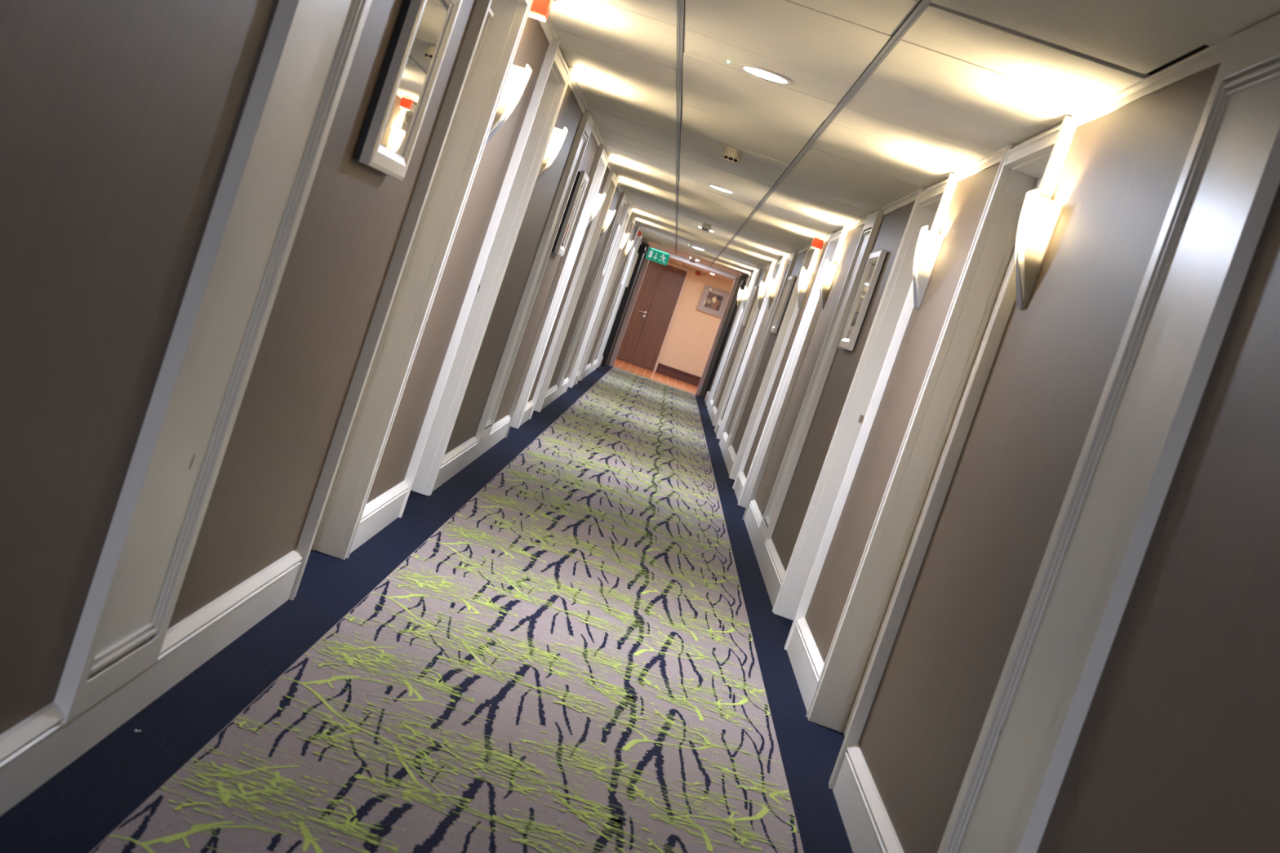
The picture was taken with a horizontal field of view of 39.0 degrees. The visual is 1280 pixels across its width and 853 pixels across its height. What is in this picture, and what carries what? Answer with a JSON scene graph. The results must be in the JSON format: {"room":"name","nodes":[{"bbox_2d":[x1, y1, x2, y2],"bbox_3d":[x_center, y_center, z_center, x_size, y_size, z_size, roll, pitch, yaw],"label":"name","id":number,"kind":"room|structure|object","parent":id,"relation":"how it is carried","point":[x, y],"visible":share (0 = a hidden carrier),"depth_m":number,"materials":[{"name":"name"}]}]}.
{"room":"hotel corridor","nodes":[
{"label":"hotel corridor","id":0,"kind":"room"},
{"bbox_2d":[0,0,643,734],"bbox_3d":[-0.671,-1.171,15.322,0.160,2.250,35.100,19,4,0],"label":"wall","id":1,"kind":"structure","parent":0,"point":[120,120],"depth_m":3.25,"materials":[{"name":"grey paint"}]},
{"bbox_2d":[0,548,302,816],"bbox_3d":[-1.179,0.724,1.814,0.031,0.164,7.881,19,4,0],"label":"baseboard","id":2,"kind":"structure","parent":1,"relation":"attached to","point":[37,748],"depth_m":4.09,"materials":[{"name":"white wood"}]},
{"bbox_2d":[53,0,372,724],"bbox_3d":[-0.787,-0.433,3.736,0.036,2.086,0.620,19,4,0],"label":"trim","id":3,"kind":"structure","parent":1,"relation":"attached to","point":[310,46],"depth_m":3.71,"materials":[{"name":"white wood"}]},
{"bbox_2d":[350,480,408,553],"bbox_3d":[-1.071,0.364,7.376,0.031,0.164,1.292,19,4,0],"label":"baseboard","id":4,"kind":"structure","parent":1,"relation":"attached to","point":[380,512],"depth_m":7.36,"materials":[{"name":"white wood"}]},
{"bbox_2d":[354,0,462,180],"bbox_3d":[-0.606,-0.954,4.821,0.048,0.570,0.570,19,4,0],"label":"wall mirror","id":5,"kind":"object","parent":1,"relation":"attached to","point":[424,29],"visible":1,"depth_m":4.75,"materials":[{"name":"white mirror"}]},
{"bbox_2d":[380,0,453,156],"bbox_3d":[-0.604,-0.953,4.821,0.016,0.450,0.450,19,4,0],"label":"mirror glass","id":6,"kind":"object","parent":5,"relation":"attached to","point":[436,23],"depth_m":4.88,"materials":[{"name":"white"}]},
{"bbox_2d":[288,0,533,600],"bbox_3d":[-0.834,-0.557,6.169,0.200,2.218,0.990,19,4,0],"label":"trim","id":7,"kind":"structure","parent":1,"relation":"attached to","point":[492,37],"depth_m":6.57,"materials":[{"name":"white wood"}]},
{"bbox_2d":[431,414,511,492],"bbox_3d":[-1.001,0.127,11.027,0.031,0.164,4.032,19,4,0],"label":"baseboard","id":8,"kind":"structure","parent":1,"relation":"attached to","point":[462,455],"depth_m":10.47,"materials":[{"name":"white wood"}]},
{"bbox_2d":[398,37,573,518],"bbox_3d":[-0.790,-0.705,8.449,0.200,2.218,1.000,19,4,0],"label":"trim","id":9,"kind":"structure","parent":1,"relation":"attached to","point":[554,75],"depth_m":8.84,"materials":[{"name":"white wood"}]},
{"bbox_2d":[484,64,528,145],"bbox_3d":[-0.507,-1.193,6.748,0.092,0.343,0.152,19,4,0],"label":"wall sconce","id":10,"kind":"object","parent":1,"relation":"attached to","point":[517,78],"visible":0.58,"depth_m":6.69,"materials":[{"name":"white glass"}]},
{"bbox_2d":[520,400,534,425],"bbox_3d":[-0.931,-0.108,14.659,0.031,0.164,1.152,19,4,0],"label":"baseboard","id":11,"kind":"structure","parent":1,"relation":"attached to","point":[530,405],"depth_m":14.76,"materials":[{"name":"white wood"}]},
{"bbox_2d":[475,111,594,442],"bbox_3d":[-0.645,-0.911,11.119,0.036,2.086,0.600,19,4,0],"label":"trim","id":12,"kind":"structure","parent":1,"relation":"attached to","point":[579,146],"depth_m":10.89,"materials":[{"name":"white wood"}]},
{"bbox_2d":[528,0,552,22],"bbox_3d":[-0.381,-1.573,6.761,0.085,0.085,0.090,19,4,0],"label":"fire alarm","id":13,"kind":"object","parent":1,"relation":"attached to","point":[540,10],"visible":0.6,"depth_m":6.72,"materials":[{"name":"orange plastic"}]},
{"bbox_2d":[537,16,557,44],"bbox_3d":[-0.390,-1.642,7.233,0.026,0.039,1.292,19,4,0],"label":"trim","id":14,"kind":"structure","parent":1,"relation":"attached to","point":[547,27],"depth_m":7.59,"materials":[{"name":"white wood"}]},
{"bbox_2d":[534,127,565,184],"bbox_3d":[-0.463,-1.341,9.033,0.092,0.343,0.152,19,4,0],"label":"wall sconce","id":15,"kind":"object","parent":1,"relation":"attached to","point":[557,135],"visible":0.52,"depth_m":8.97,"materials":[{"name":"white glass"}]},
{"bbox_2d":[541,377,568,409],"bbox_3d":[-0.861,-0.342,18.281,0.031,0.164,3.872,19,4,0],"label":"baseboard","id":16,"kind":"structure","parent":1,"relation":"attached to","point":[553,393],"depth_m":18.00,"materials":[{"name":"white wood"}]},
{"bbox_2d":[504,143,609,437],"bbox_3d":[-0.693,-1.031,13.492,0.200,2.218,1.050,19,4,0],"label":"trim","id":17,"kind":"structure","parent":1,"relation":"attached to","point":[599,165],"depth_m":13.91,"materials":[{"name":"white wood"}]},
{"bbox_2d":[551,170,589,256],"bbox_3d":[-0.465,-1.428,12.144,0.048,0.570,0.570,19,4,0],"label":"wall mirror","id":18,"kind":"object","parent":1,"relation":"attached to","point":[582,179],"visible":0.99,"depth_m":11.88,"materials":[{"name":"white mirror"}]},
{"bbox_2d":[561,182,584,247],"bbox_3d":[-0.462,-1.427,12.144,0.016,0.450,0.450,19,4,0],"label":"mirror glass","id":19,"kind":"object","parent":18,"relation":"attached to","point":[571,221],"depth_m":12.32,"materials":[{"name":"white"}]},
{"bbox_2d":[529,167,618,419],"bbox_3d":[-0.650,-1.175,15.722,0.200,2.218,1.120,19,4,0],"label":"trim","id":20,"kind":"structure","parent":1,"relation":"attached to","point":[611,181],"depth_m":16.17,"materials":[{"name":"white wood"}]},
{"bbox_2d":[573,370,579,386],"bbox_3d":[-0.791,-0.578,21.923,0.031,0.164,1.052,19,4,0],"label":"baseboard","id":21,"kind":"structure","parent":1,"relation":"attached to","point":[578,372],"depth_m":22.11,"materials":[{"name":"white wood"}]},
{"bbox_2d":[568,72,603,146],"bbox_3d":[-0.320,-1.879,10.885,0.026,0.037,4.032,19,4,0],"label":"trim","id":22,"kind":"structure","parent":1,"relation":"attached to","point":[573,84],"depth_m":10.19,"materials":[{"name":"white wood"}]},
{"bbox_2d":[582,359,597,378],"bbox_3d":[-0.721,-0.814,25.569,0.031,0.164,4.162,19,4,0],"label":"baseboard","id":23,"kind":"structure","parent":1,"relation":"attached to","point":[588,369],"depth_m":25.42,"materials":[{"name":"white wood"}]},
{"bbox_2d":[555,191,626,388],"bbox_3d":[-0.502,-1.389,18.512,0.036,2.086,0.600,19,4,0],"label":"trim","id":24,"kind":"structure","parent":1,"relation":"attached to","point":[615,216],"depth_m":18.26,"materials":[{"name":"white wood"}]},
{"bbox_2d":[586,192,604,226],"bbox_3d":[-0.365,-1.668,14.081,0.092,0.343,0.152,19,4,0],"label":"wall sconce","id":25,"kind":"object","parent":1,"relation":"attached to","point":[599,198],"visible":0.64,"depth_m":14.02,"materials":[{"name":"white glass"}]},
{"bbox_2d":[564,203,631,392],"bbox_3d":[-0.553,-1.500,20.736,0.200,2.218,1.190,19,4,0],"label":"trim","id":26,"kind":"structure","parent":1,"relation":"attached to","point":[625,216],"depth_m":21.21,"materials":[{"name":"white wood"}]},
{"bbox_2d":[576,213,635,384],"bbox_3d":[-0.511,-1.640,22.901,0.200,2.218,1.050,19,4,0],"label":"trim","id":27,"kind":"structure","parent":1,"relation":"attached to","point":[631,222],"depth_m":22.84,"materials":[{"name":"white wood"}]},
{"bbox_2d":[598,209,614,239],"bbox_3d":[-0.321,-1.818,16.406,0.092,0.343,0.152,19,4,0],"label":"wall sconce","id":28,"kind":"object","parent":1,"relation":"attached to","point":[610,214],"visible":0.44,"depth_m":16.34,"materials":[{"name":"white glass"}]},
{"bbox_2d":[600,222,620,275],"bbox_3d":[-0.328,-1.889,19.278,0.048,0.570,0.570,19,4,0],"label":"wall mirror","id":29,"kind":"object","parent":1,"relation":"attached to","point":[618,226],"visible":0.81,"depth_m":19.02,"materials":[{"name":"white mirror"}]},
{"bbox_2d":[604,231,617,269],"bbox_3d":[-0.325,-1.889,19.278,0.016,0.450,0.450,19,4,0],"label":"mirror glass","id":30,"kind":"object","parent":29,"relation":"attached to","point":[615,235],"depth_m":19.50,"materials":[{"name":"white"}]},
{"bbox_2d":[607,155,613,170],"bbox_3d":[-0.250,-2.113,14.516,0.026,0.039,1.152,19,4,0],"label":"trim","id":31,"kind":"structure","parent":1,"relation":"attached to","point":[610,164],"depth_m":14.74,"materials":[{"name":"white wood"}]},
{"bbox_2d":[590,225,639,366],"bbox_3d":[-0.363,-1.856,25.721,0.036,2.086,0.450,19,4,0],"label":"trim","id":32,"kind":"structure","parent":1,"relation":"attached to","point":[637,228],"depth_m":25.52,"materials":[{"name":"white wood"}]},
{"bbox_2d":[595,234,643,369],"bbox_3d":[-0.411,-1.976,28.094,0.200,2.218,1.040,19,4,0],"label":"trim","id":33,"kind":"structure","parent":1,"relation":"attached to","point":[638,239],"depth_m":27.64,"materials":[{"name":"white wood"}]},
{"bbox_2d":[616,177,628,204],"bbox_3d":[-0.180,-2.347,18.138,0.026,0.039,3.872,19,4,0],"label":"trim","id":34,"kind":"structure","parent":1,"relation":"attached to","point":[619,185],"depth_m":17.68,"materials":[{"name":"white wood"}]},
{"bbox_2d":[617,233,628,254],"bbox_3d":[-0.224,-2.144,21.435,0.092,0.343,0.152,19,4,0],"label":"wall sconce","id":35,"kind":"object","parent":1,"relation":"attached to","point":[625,235],"visible":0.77,"depth_m":21.37,"materials":[{"name":"white glass"}]},
{"bbox_2d":[600,244,646,365],"bbox_3d":[-0.267,-2.031,30.363,0.130,2.090,0.880,19,4,0],"label":"door","id":36,"kind":"structure","parent":1,"relation":"in","point":[642,251],"depth_m":29.95,"materials":[{"name":"black wood"}]},
{"bbox_2d":[620,246,635,284],"bbox_3d":[-0.191,-2.348,26.362,0.048,0.570,0.570,19,4,0],"label":"wall mirror","id":37,"kind":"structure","parent":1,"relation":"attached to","point":[633,248],"depth_m":26.09,"materials":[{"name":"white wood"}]},
{"bbox_2d":[622,240,632,258],"bbox_3d":[-0.182,-2.283,23.590,0.092,0.343,0.152,19,4,0],"label":"wall sconce","id":38,"kind":"object","parent":1,"relation":"attached to","point":[629,243],"visible":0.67,"depth_m":23.52,"materials":[{"name":"white glass"}]},
{"bbox_2d":[626,253,638,287],"bbox_3d":[-0.138,-2.525,29.106,0.048,0.570,0.570,19,4,0],"label":"wall mirror","id":39,"kind":"object","parent":1,"relation":"attached to","point":[637,255],"visible":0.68,"depth_m":28.84,"materials":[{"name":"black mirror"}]},
{"bbox_2d":[0,359,853,852],"bbox_3d":[-0.194,0.126,16.499,5.000,0.050,37.300,19,4,0],"label":"floor","id":40,"kind":"structure","parent":0,"point":[75,810],"depth_m":5.42,"materials":[{"name":"blue carpet"}]},
{"bbox_2d":[89,366,804,852],"bbox_3d":[-0.076,0.283,14.453,1.479,0.010,33.200,19,4,0],"label":"patterned carpet","id":41,"kind":"object","parent":40,"relation":"on","point":[568,663],"visible":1,"depth_m":5.54,"materials":[{"name":"multicoloured carpet"}]},
{"bbox_2d":[616,260,733,377],"bbox_3d":[0.525,-2.134,35.082,5.000,2.180,0.100,19,4,0],"label":"wall","id":42,"kind":"structure","parent":0,"point":[692,332],"depth_m":35.04,"materials":[{"name":"beige paint"}]},
{"bbox_2d":[616,260,663,363],"bbox_3d":[-0.225,-2.313,34.992,0.785,2.023,0.082,19,4,0],"label":"door","id":43,"kind":"structure","parent":42,"relation":"in","point":[654,269],"depth_m":35.00,"materials":[{"name":"brown wood"}]},
{"bbox_2d":[631,265,686,370],"bbox_3d":[0.368,-2.112,35.014,0.458,2.023,0.041,19,4,0],"label":"door","id":44,"kind":"structure","parent":42,"relation":"in","point":[671,280],"depth_m":35.01,"materials":[{"name":"brown wood"}]},
{"bbox_2d":[653,262,690,372],"bbox_3d":[0.000,-2.263,35.011,1.344,2.095,0.045,19,4,0],"label":"trim","id":45,"kind":"structure","parent":42,"relation":"attached to","point":[687,270],"depth_m":34.98,"materials":[{"name":"beige paint"}]},
{"bbox_2d":[655,363,701,386],"bbox_3d":[1.450,-0.765,35.087,2.364,0.190,0.030,19,4,0],"label":"baseboard","id":46,"kind":"structure","parent":42,"relation":"attached to","point":[662,369],"depth_m":35.09,"materials":[{"name":"brown wood"}]},
{"bbox_2d":[695,284,730,318],"bbox_3d":[1.440,-2.419,34.983,0.580,0.530,0.026,19,4,0],"label":"framed picture","id":47,"kind":"object","parent":42,"relation":"attached to","point":[713,300],"visible":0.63,"depth_m":34.98,"materials":[{"name":"beige wood"}]},
{"bbox_2d":[704,292,724,311],"bbox_3d":[1.431,-2.422,34.984,0.300,0.300,0.004,19,4,0],"label":"print","id":48,"kind":"object","parent":47,"relation":"attached to","point":[713,301],"depth_m":34.98,"materials":[{"name":"multicoloured paper"}]},
{"bbox_2d":[642,240,747,279],"bbox_3d":[0.620,-1.925,31.926,2.300,2.270,2.020,19,4,0],"label":"wall","id":49,"kind":"structure","parent":0,"point":[709,268],"depth_m":32.76,"materials":[{"name":"paint"}]},
{"bbox_2d":[607,242,649,365],"bbox_3d":[-0.248,-2.091,30.855,0.130,2.170,0.070,19,4,0],"label":"trim","id":50,"kind":"structure","parent":49,"relation":"attached to","point":[646,245],"depth_m":30.82,"materials":[{"name":"white wood"}]},
{"bbox_2d":[608,248,648,366],"bbox_3d":[-0.201,-2.064,31.003,0.177,2.130,0.196,19,4,0],"label":"trim","id":51,"kind":"structure","parent":49,"relation":"attached to","point":[645,264],"depth_m":30.92,"materials":[{"name":"black wood"}]},
{"bbox_2d":[668,257,734,282],"bbox_3d":[0.828,-3.008,32.965,5.000,0.050,4.000,19,4,0],"label":"ceiling","id":52,"kind":"structure","parent":0,"point":[670,259],"depth_m":33.59,"materials":[{"name":"beige paint"}]},
{"bbox_2d":[548,0,1279,275],"bbox_3d":[0.660,-1.907,15.299,2.500,0.059,35.200,19,4,0],"label":"ceiling","id":53,"kind":"structure","parent":0,"point":[967,81],"depth_m":6.80,"materials":[{"name":"paint"}]},
{"bbox_2d":[645,244,670,265],"bbox_3d":[0.313,-2.867,29.887,0.370,0.313,0.040,19,4,0],"label":"exit sign","id":54,"kind":"object","parent":53,"relation":"hanging from","point":[653,255],"visible":1,"depth_m":29.88,"materials":[{"name":"teal plastic"}]},
{"bbox_2d":[675,0,684,254],"bbox_3d":[0.314,-1.990,15.250,0.021,0.004,35.100,19,4,0],"label":"trim","id":55,"kind":"structure","parent":53,"relation":"attached to","point":[680,2],"depth_m":8.13,"materials":[{"name":"silver metal"}]},
{"bbox_2d":[700,222,711,232],"bbox_3d":[0.693,-2.080,18.895,0.106,0.079,0.106,19,4,0],"label":"smoke detector","id":56,"kind":"object","parent":53,"relation":"attached to","point":[705,227],"visible":1,"depth_m":18.85,"materials":[{"name":"beige plastic"}]},
{"bbox_2d":[707,183,735,194],"bbox_3d":[0.601,-1.754,13.335,0.218,0.010,0.218,19,4,0],"label":"recessed light","id":57,"kind":"object","parent":53,"relation":"in","point":[708,184],"visible":1,"depth_m":13.29,"materials":[{"name":"white"}]},
{"bbox_2d":[710,185,732,193],"bbox_3d":[0.600,-1.751,13.336,0.170,0.005,0.170,16,5,-41],"label":"diffuser","id":58,"kind":"object","parent":57,"relation":"attached to","point":[713,186],"depth_m":13.28,"materials":[{"name":"white plastic"}]},
{"bbox_2d":[720,146,742,164],"bbox_3d":[0.514,-1.515,10.115,0.106,0.079,0.106,19,4,0],"label":"smoke detector","id":59,"kind":"object","parent":53,"relation":"attached to","point":[731,155],"visible":1,"depth_m":10.07,"materials":[{"name":"beige plastic"}]},
{"bbox_2d":[737,63,793,84],"bbox_3d":[0.476,-1.333,6.840,0.218,0.010,0.218,19,4,0],"label":"recessed light","id":60,"kind":"object","parent":53,"relation":"in","point":[759,72],"visible":1,"depth_m":6.81,"materials":[{"name":"white plastic"}]},
{"bbox_2d":[744,66,786,82],"bbox_3d":[0.475,-1.331,6.840,0.170,0.005,0.170,16,5,-41],"label":"diffuser","id":61,"kind":"object","parent":60,"relation":"attached to","point":[759,72],"depth_m":6.81,"materials":[{"name":"white plastic"}]},
{"bbox_2d":[710,0,932,266],"bbox_3d":[0.939,-1.777,15.252,0.021,0.004,35.100,19,4,0],"label":"trim","id":62,"kind":"structure","parent":53,"relation":"attached to","point":[923,4],"depth_m":6.46,"materials":[{"name":"silver metal"}]},
{"bbox_2d":[709,62,1279,852],"bbox_3d":[1.258,-0.513,15.328,0.160,2.250,35.100,19,4,0],"label":"wall","id":63,"kind":"structure","parent":0,"point":[1177,748],"depth_m":4.35,"materials":[{"name":"paint"}]},
{"bbox_2d":[704,391,709,404],"bbox_3d":[1.101,-0.465,29.400,0.031,0.164,1.831,19,4,0],"label":"baseboard","id":64,"kind":"structure","parent":63,"relation":"attached to","point":[708,392],"depth_m":29.57,"materials":[{"name":"white wood"}]},
{"bbox_2d":[707,399,717,423],"bbox_3d":[1.026,-0.213,25.499,0.031,0.164,3.912,19,4,0],"label":"baseboard","id":65,"kind":"structure","parent":63,"relation":"attached to","point":[712,411],"depth_m":25.32,"materials":[{"name":"white wood"}]},
{"bbox_2d":[695,276,739,395],"bbox_3d":[1.367,-1.530,31.007,0.146,2.130,0.196,19,4,0],"label":"trim","id":66,"kind":"structure","parent":63,"relation":"attached to","point":[736,280],"depth_m":30.92,"materials":[{"name":"wood"}]},
{"bbox_2d":[715,419,721,435],"bbox_3d":[0.955,0.025,21.818,0.031,0.164,1.192,19,4,0],"label":"baseboard","id":67,"kind":"structure","parent":63,"relation":"attached to","point":[719,422],"depth_m":21.95,"materials":[{"name":"white wood"}]},
{"bbox_2d":[698,275,746,397],"bbox_3d":[1.414,-1.525,30.859,0.115,2.170,0.070,19,4,0],"label":"trim","id":68,"kind":"structure","parent":63,"relation":"attached to","point":[741,278],"depth_m":30.82,"materials":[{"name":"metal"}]},
{"bbox_2d":[702,280,746,398],"bbox_3d":[1.411,-1.473,30.567,0.090,2.090,0.480,19,4,0],"label":"door","id":69,"kind":"structure","parent":63,"relation":"in","point":[742,285],"depth_m":30.35,"materials":[{"name":"wood"}]},
{"bbox_2d":[719,431,736,475],"bbox_3d":[0.885,0.261,18.171,0.031,0.164,3.902,19,4,0],"label":"baseboard","id":70,"kind":"structure","parent":63,"relation":"attached to","point":[729,455],"depth_m":17.87,"materials":[{"name":"white wood"}]},
{"bbox_2d":[706,270,755,408],"bbox_3d":[1.476,-1.318,27.900,0.200,2.218,1.040,19,4,0],"label":"trim","id":71,"kind":"structure","parent":63,"relation":"attached to","point":[753,274],"depth_m":27.45,"materials":[{"name":"white wood"}]},
{"bbox_2d":[711,267,762,408],"bbox_3d":[1.380,-1.261,25.725,0.036,2.086,0.550,19,4,0],"label":"trim","id":72,"kind":"structure","parent":63,"relation":"attached to","point":[760,269],"depth_m":25.50,"materials":[{"name":"white wood"}]},
{"bbox_2d":[733,471,746,502],"bbox_3d":[0.816,0.492,14.604,0.031,0.164,1.252,19,4,0],"label":"baseboard","id":73,"kind":"structure","parent":63,"relation":"attached to","point":[741,478],"depth_m":14.69,"materials":[{"name":"white wood"}]},
{"bbox_2d":[737,288,744,308],"bbox_3d":[1.624,-2.096,29.601,0.092,0.343,0.152,19,4,0],"label":"wall sconce","id":74,"kind":"object","parent":63,"relation":"attached to","point":[740,295],"visible":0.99,"depth_m":29.54,"materials":[{"name":"white plastic"}]},
{"bbox_2d":[711,261,774,431],"bbox_3d":[1.380,-0.995,22.911,0.200,2.218,1.140,19,4,0],"label":"trim","id":75,"kind":"structure","parent":63,"relation":"attached to","point":[769,268],"depth_m":23.35,"materials":[{"name":"white wood"}]},
{"bbox_2d":[742,287,751,309],"bbox_3d":[1.578,-1.941,27.206,0.092,0.343,0.152,19,4,0],"label":"wall sconce","id":76,"kind":"object","parent":63,"relation":"attached to","point":[747,291],"visible":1,"depth_m":27.14,"materials":[{"name":"white glass"}]},
{"bbox_2d":[742,285,759,325],"bbox_3d":[1.515,-1.653,24.770,0.038,0.570,0.570,19,4,0],"label":"wall mirror","id":77,"kind":"object","parent":63,"relation":"attached to","point":[757,287],"visible":0.99,"depth_m":24.50,"materials":[{"name":"silver mirror"}]},
{"bbox_2d":[715,256,786,444],"bbox_3d":[1.335,-0.846,20.602,0.200,2.218,1.110,19,4,0],"label":"trim","id":78,"kind":"structure","parent":63,"relation":"attached to","point":[780,264],"depth_m":21.04,"materials":[{"name":"white wood"}]},
{"bbox_2d":[725,250,798,447],"bbox_3d":[1.239,-0.788,18.417,0.036,2.086,0.600,19,4,0],"label":"trim","id":79,"kind":"structure","parent":63,"relation":"attached to","point":[793,255],"depth_m":18.17,"materials":[{"name":"white wood"}]},
{"bbox_2d":[758,281,768,309],"bbox_3d":[1.482,-1.618,22.218,0.092,0.343,0.152,19,4,0],"label":"wall sconce","id":80,"kind":"object","parent":63,"relation":"attached to","point":[763,286],"visible":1,"depth_m":22.16,"materials":[{"name":"white glass"}]},
{"bbox_2d":[743,499,785,607],"bbox_3d":[0.746,0.726,10.998,0.031,0.164,3.962,19,4,0],"label":"baseboard","id":81,"kind":"structure","parent":63,"relation":"attached to","point":[771,568],"depth_m":10.45,"materials":[{"name":"white wood"}]},
{"bbox_2d":[767,279,778,308],"bbox_3d":[1.438,-1.469,19.923,0.092,0.343,0.152,19,4,0],"label":"wall sconce","id":82,"kind":"object","parent":63,"relation":"attached to","point":[774,283],"visible":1,"depth_m":19.86,"materials":[{"name":"white glass"}]},
{"bbox_2d":[728,238,822,488],"bbox_3d":[1.240,-0.526,15.658,0.200,2.218,1.000,19,4,0],"label":"trim","id":83,"kind":"structure","parent":63,"relation":"attached to","point":[811,255],"depth_m":16.06,"materials":[{"name":"white wood"}]},
{"bbox_2d":[770,275,795,333],"bbox_3d":[1.371,-1.169,17.297,0.038,0.570,0.570,19,4,0],"label":"wall mirror","id":84,"kind":"object","parent":63,"relation":"attached to","point":[791,280],"visible":1,"depth_m":17.03,"materials":[{"name":"silver mirror"}]},
{"bbox_2d":[773,282,790,326],"bbox_3d":[1.373,-1.168,17.297,0.016,0.450,0.450,19,4,0],"label":"mirror glass","id":85,"kind":"object","parent":84,"relation":"attached to","point":[784,293],"depth_m":17.46,"materials":[{"name":"white"}]},
{"bbox_2d":[737,226,848,519],"bbox_3d":[1.196,-0.380,13.408,0.200,2.218,1.010,19,4,0],"label":"trim","id":86,"kind":"structure","parent":63,"relation":"attached to","point":[836,242],"depth_m":13.81,"materials":[{"name":"white wood"}]},
{"bbox_2d":[785,244,808,258],"bbox_3d":[1.571,-1.742,18.028,0.026,0.039,3.902,19,4,0],"label":"trim","id":87,"kind":"structure","parent":63,"relation":"attached to","point":[804,248],"depth_m":17.51,"materials":[{"name":"white wood"}]},
{"bbox_2d":[797,268,813,308],"bbox_3d":[1.343,-1.153,15.034,0.092,0.343,0.152,19,4,0],"label":"wall sconce","id":88,"kind":"object","parent":63,"relation":"attached to","point":[806,275],"visible":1,"depth_m":14.97,"materials":[{"name":"white glass"}]},
{"bbox_2d":[786,617,824,711],"bbox_3d":[0.676,0.962,7.346,0.031,0.164,1.322,19,4,0],"label":"baseboard","id":89,"kind":"structure","parent":63,"relation":"attached to","point":[807,664],"depth_m":7.32,"materials":[{"name":"white wood"}]},
{"bbox_2d":[810,237,823,250],"bbox_3d":[1.470,-1.513,14.988,0.085,0.085,0.090,19,4,0],"label":"fire alarm","id":90,"kind":"object","parent":63,"relation":"attached to","point":[817,243],"visible":1,"depth_m":14.94,"materials":[{"name":"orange plastic"}]},
{"bbox_2d":[759,209,884,542],"bbox_3d":[1.097,-0.311,11.034,0.036,2.086,0.620,19,4,0],"label":"trim","id":91,"kind":"structure","parent":63,"relation":"attached to","point":[873,222],"depth_m":10.97,"materials":[{"name":"white wood"}]},
{"bbox_2d":[820,232,831,242],"bbox_3d":[1.502,-1.512,14.461,0.026,0.038,1.252,19,4,0],"label":"trim","id":92,"kind":"structure","parent":63,"relation":"attached to","point":[826,237],"depth_m":14.64,"materials":[{"name":"white wood"}]},
{"bbox_2d":[820,261,838,308],"bbox_3d":[1.298,-1.003,12.709,0.092,0.343,0.152,19,4,0],"label":"wall sconce","id":93,"kind":"object","parent":63,"relation":"attached to","point":[829,270],"visible":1,"depth_m":12.65,"materials":[{"name":"white glass"}]},
{"bbox_2d":[838,248,887,351],"bbox_3d":[1.230,-0.696,9.994,0.038,0.570,0.570,19,4,0],"label":"wall mirror","id":94,"kind":"object","parent":63,"relation":"attached to","point":[877,259],"visible":1,"depth_m":9.89,"materials":[{"name":"silver mirror"}]},
{"bbox_2d":[844,261,876,338],"bbox_3d":[1.232,-0.696,9.994,0.016,0.450,0.450,19,4,0],"label":"mirror glass","id":95,"kind":"object","parent":94,"relation":"attached to","point":[868,273],"depth_m":10.12,"materials":[{"name":"white"}]},
{"bbox_2d":[772,173,958,650],"bbox_3d":[1.101,-0.059,8.444,0.200,2.218,1.020,19,4,0],"label":"trim","id":96,"kind":"structure","parent":63,"relation":"attached to","point":[931,206],"depth_m":8.86,"materials":[{"name":"white wood"}]},
{"bbox_2d":[832,743,903,852],"bbox_3d":[0.569,1.322,1.784,0.031,0.164,7.811,19,4,0],"label":"baseboard","id":97,"kind":"structure","parent":63,"relation":"attached to","point":[868,827],"depth_m":5.14,"materials":[{"name":"white wood"}]},
{"bbox_2d":[846,190,918,231],"bbox_3d":[1.432,-1.278,10.855,0.026,0.039,3.962,19,4,0],"label":"trim","id":98,"kind":"structure","parent":63,"relation":"attached to","point":[909,198],"depth_m":10.17,"materials":[{"name":"white wood"}]},
{"bbox_2d":[913,229,944,307],"bbox_3d":[1.203,-0.680,7.731,0.092,0.343,0.152,19,4,0],"label":"wall sconce","id":99,"kind":"object","parent":63,"relation":"attached to","point":[930,244],"visible":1,"depth_m":7.67,"materials":[{"name":"white glass"}]},
{"bbox_2d":[842,197,1035,736],"bbox_3d":[1.082,0.184,6.120,0.040,2.051,0.870,19,4,0],"label":"door","id":100,"kind":"structure","parent":63,"relation":"in","point":[1015,249],"depth_m":6.51,"materials":[{"name":"paint"}]},
{"bbox_2d":[805,115,1077,789],"bbox_3d":[1.056,0.092,6.114,0.200,2.218,1.010,19,4,0],"label":"trim","id":101,"kind":"structure","parent":63,"relation":"attached to","point":[1029,168],"depth_m":6.52,"materials":[{"name":"white wood"}]},
{"bbox_2d":[954,146,1005,181],"bbox_3d":[1.362,-1.043,7.203,0.026,0.037,1.322,19,4,0],"label":"trim","id":102,"kind":"structure","parent":63,"relation":"attached to","point":[995,157],"depth_m":7.24,"materials":[{"name":"white wood"}]},
{"bbox_2d":[1015,194,1063,306],"bbox_3d":[1.157,-0.529,5.396,0.092,0.343,0.152,19,4,0],"label":"wall sconce","id":103,"kind":"object","parent":63,"relation":"attached to","point":[1041,215],"visible":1,"depth_m":5.34,"materials":[{"name":"white glass"}]},
{"bbox_2d":[937,13,1279,852],"bbox_3d":[0.955,0.164,3.691,0.036,2.086,0.600,19,4,0],"label":"trim","id":104,"kind":"structure","parent":63,"relation":"attached to","point":[1197,270],"depth_m":3.67,"materials":[{"name":"white wood"}]},
{"bbox_2d":[1071,38,1229,126],"bbox_3d":[1.255,-0.682,1.641,0.026,0.039,7.811,19,4,0],"label":"trim","id":105,"kind":"structure","parent":63,"relation":"attached to","point":[1211,56],"depth_m":4.60,"materials":[{"name":"white wood"}]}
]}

